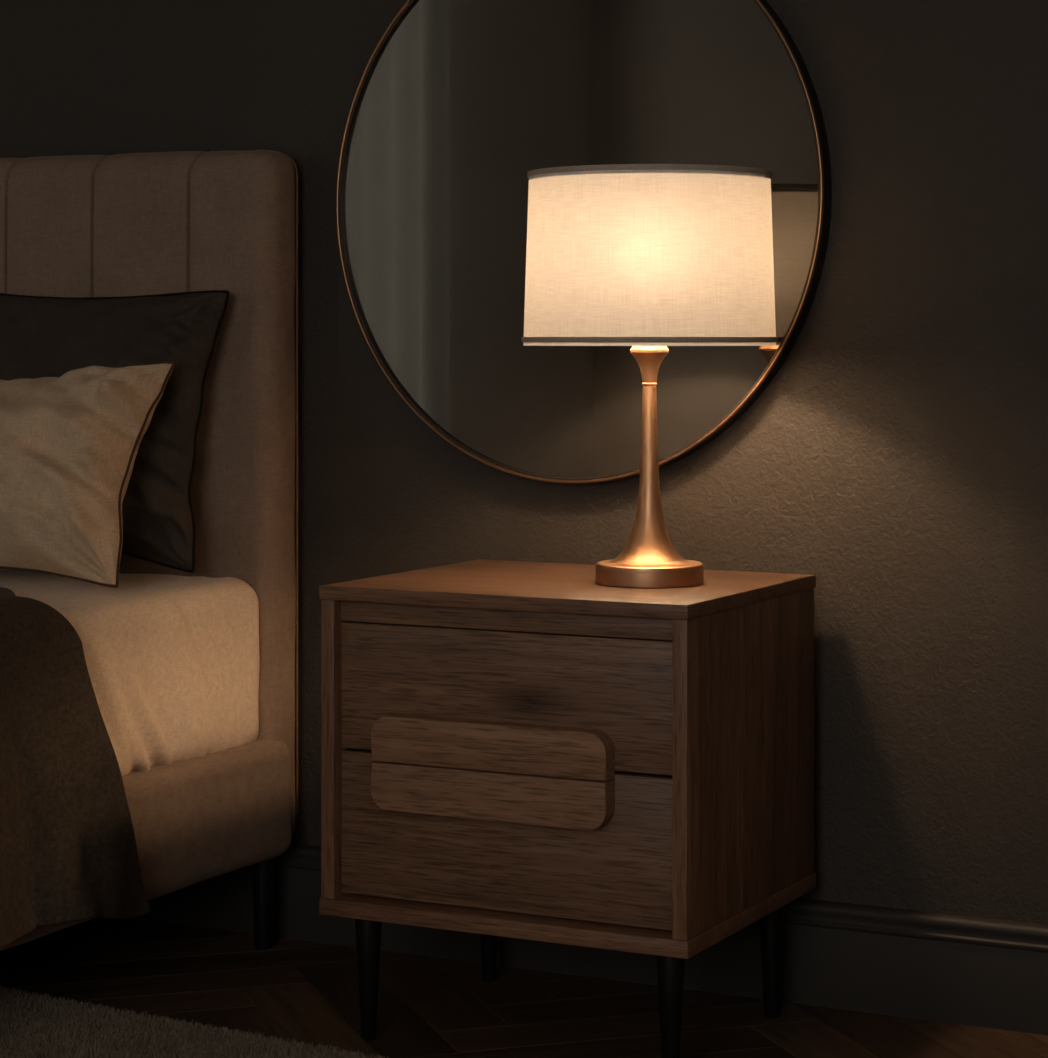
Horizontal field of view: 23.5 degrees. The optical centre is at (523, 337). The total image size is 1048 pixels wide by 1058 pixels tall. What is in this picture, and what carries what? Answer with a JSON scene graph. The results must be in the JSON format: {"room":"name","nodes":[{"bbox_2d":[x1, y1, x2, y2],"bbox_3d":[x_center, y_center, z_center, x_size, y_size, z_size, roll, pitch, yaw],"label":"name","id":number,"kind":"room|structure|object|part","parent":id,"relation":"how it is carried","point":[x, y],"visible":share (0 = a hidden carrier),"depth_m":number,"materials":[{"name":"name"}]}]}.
{"room":"bedroom","nodes":[
{"label":"bedroom","id":0,"kind":"room"},
{"bbox_2d":[0,0,1047,924],"bbox_3d":[0.144,-0.405,3.778,5.540,2.800,0.120,0,0,27],"label":"wall","id":1,"kind":"structure","parent":0,"point":[896,456],"depth_m":3.55,"materials":[{"name":"paint"}]},
{"bbox_2d":[336,0,831,483],"bbox_3d":[0.071,-0.206,3.727,0.799,0.844,0.034,0,0,27],"label":"wall mirror","id":2,"kind":"object","parent":1,"relation":"attached to","point":[452,109],"visible":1,"depth_m":3.74,"materials":[{"name":"brown metal"}]},
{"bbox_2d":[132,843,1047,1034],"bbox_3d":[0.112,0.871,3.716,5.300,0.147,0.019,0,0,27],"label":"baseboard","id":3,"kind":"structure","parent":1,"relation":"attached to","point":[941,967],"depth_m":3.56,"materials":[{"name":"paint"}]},
{"bbox_2d":[0,917,1047,1057],"bbox_3d":[-1.154,0.970,1.230,5.300,0.050,5.600,0,0,27],"label":"floor","id":4,"kind":"structure","parent":0,"point":[307,992],"depth_m":3.55,"materials":[{"name":"brown wood"}]},
{"bbox_2d":[0,150,297,950],"bbox_3d":[-1.574,0.324,3.360,1.691,1.241,2.161,0,0,27],"label":"upholstered bed","id":5,"kind":"object","parent":4,"relation":"on","point":[151,223],"visible":0.59,"depth_m":3.89,"materials":[{"name":"fabric"}]},
{"bbox_2d":[0,569,259,775],"bbox_3d":[-1.560,0.505,3.354,1.618,0.278,1.987,0,0,27],"label":"mattress","id":6,"kind":"object","parent":5,"relation":"on","point":[172,661],"visible":0.56,"depth_m":3.67,"materials":[{"name":"beige fabric"}]},
{"bbox_2d":[0,587,150,950],"bbox_3d":[-1.451,0.572,3.266,1.520,0.456,1.258,0,0,27],"label":"throw blanket","id":7,"kind":"object","parent":6,"relation":"on","point":[68,847],"visible":1,"depth_m":3.31,"materials":[{"name":"brown fabric"}]},
{"bbox_2d":[0,361,175,587],"bbox_3d":[-0.798,0.209,3.784,0.540,0.348,0.227,0,0,23],"label":"pillow","id":8,"kind":"object","parent":6,"relation":"on","point":[70,442],"visible":1,"depth_m":3.67,"materials":[{"name":"beige fabric"}]},
{"bbox_2d":[0,290,228,572],"bbox_3d":[-0.787,0.127,3.969,0.704,0.453,0.121,0,0,29],"label":"pillow","id":9,"kind":"object","parent":6,"relation":"on","point":[41,336],"visible":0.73,"depth_m":3.84,"materials":[{"name":"grey fabric"}]},
{"bbox_3d":[-0.856,0.710,3.003,0.086,0.189,2.068,0,0,27],"label":"rail","id":10,"kind":"part","parent":5,"relation":"part of","materials":[{"name":"fabric"}]},
{"bbox_3d":[-0.404,0.867,3.897,0.035,0.155,0.035,0,0,27],"label":"leg","id":11,"kind":"part","parent":5,"relation":"part of","materials":[{"name":"metal"}]},
{"bbox_2d":[0,986,402,1057],"bbox_3d":[-0.608,0.935,2.409,2.615,0.020,1.923,0,0,32],"label":"rug","id":12,"kind":"object","parent":4,"relation":"on","point":[31,1026],"visible":1,"depth_m":3.35,"materials":[{"name":"grey carpet"}]},
{"bbox_2d":[319,559,815,1057],"bbox_3d":[0.066,0.638,3.444,0.536,0.613,0.465,0,0,27],"label":"nightstand","id":13,"kind":"object","parent":4,"relation":"on","point":[535,751],"visible":0.99,"depth_m":3.26,"materials":[{"name":"brown wood"}]},
{"bbox_3d":[-0.160,0.550,3.564,0.020,0.399,0.451,0,0,27],"label":"panel","id":14,"kind":"part","parent":13,"relation":"part of","materials":[{"name":"brown wood"}]},
{"bbox_3d":[-0.210,0.858,3.393,0.037,0.173,0.037,0,0,27],"label":"leg","id":15,"kind":"part","parent":13,"relation":"part of","materials":[{"name":"metal"}]},
{"bbox_3d":[-0.051,0.858,3.704,0.037,0.173,0.037,0,0,27],"label":"leg","id":16,"kind":"part","parent":13,"relation":"part of","materials":[{"name":"metal"}]},
{"bbox_3d":[-0.043,0.591,3.254,0.342,0.062,0.028,0,0,27],"label":"handle","id":17,"kind":"part","parent":13,"relation":"part of","materials":[{"name":"brown wood"}]},
{"bbox_3d":[-0.043,0.528,3.254,0.342,0.060,0.028,0,0,27],"label":"handle","id":18,"kind":"part","parent":13,"relation":"part of","materials":[{"name":"brown wood"}]},
{"bbox_3d":[-0.023,0.648,3.270,0.489,0.190,0.019,0,0,27],"label":"drawer","id":19,"kind":"part","parent":13,"relation":"part of","materials":[{"name":"brown wood"}]},
{"bbox_3d":[-0.023,0.465,3.270,0.489,0.168,0.019,0,0,27],"label":"drawer","id":20,"kind":"part","parent":13,"relation":"part of","materials":[{"name":"brown wood"}]},
{"bbox_3d":[-0.023,0.365,3.271,0.492,0.029,0.018,0,0,27],"label":"rail","id":21,"kind":"part","parent":13,"relation":"part of","materials":[{"name":"brown wood"}]},
{"bbox_3d":[0.068,0.341,3.448,0.536,0.018,0.455,0,0,27],"label":"panel","id":22,"kind":"part","parent":13,"relation":"part of","materials":[{"name":"brown wood"}]},
{"bbox_3d":[0.068,0.761,3.448,0.536,0.022,0.455,0,0,27],"label":"panel","id":23,"kind":"part","parent":13,"relation":"part of","materials":[{"name":"brown wood"}]},
{"bbox_2d":[521,164,777,587],"bbox_3d":[0.170,0.054,3.404,0.347,0.556,0.347,0,0,-24],"label":"table lamp","id":24,"kind":"object","parent":13,"relation":"on","point":[648,258],"visible":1,"depth_m":3.27,"materials":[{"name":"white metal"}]},
{"bbox_3d":[0.170,0.150,3.404,0.113,0.308,0.113,0,0,27],"label":"stem","id":25,"kind":"part","parent":24,"relation":"part of","materials":[{"name":"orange metal"}]},
{"bbox_3d":[0.170,-0.106,3.404,0.341,0.234,0.341,0,0,27],"label":"lamp shade","id":26,"kind":"part","parent":24,"relation":"part of","materials":[{"name":"white fabric"}]},
{"bbox_3d":[0.170,-0.221,3.404,0.331,0.007,0.331,0,0,27],"label":"shade trim","id":27,"kind":"part","parent":24,"relation":"part of","materials":[{"name":"grey fabric"}]},
{"bbox_3d":[0.170,0.002,3.404,0.347,0.007,0.347,0,0,27],"label":"shade trim","id":28,"kind":"part","parent":24,"relation":"part of","materials":[{"name":"grey fabric"}]},
{"bbox_3d":[0.186,0.858,3.191,0.037,0.173,0.037,0,0,27],"label":"leg","id":29,"kind":"part","parent":13,"relation":"part of","materials":[{"name":"metal"}]},
{"bbox_3d":[0.296,0.550,3.332,0.020,0.399,0.451,0,0,27],"label":"panel","id":30,"kind":"part","parent":13,"relation":"part of","materials":[{"name":"brown wood"}]},
{"bbox_3d":[0.344,0.858,3.502,0.037,0.173,0.037,0,0,27],"label":"leg","id":31,"kind":"part","parent":13,"relation":"part of","materials":[{"name":"metal"}]}
]}

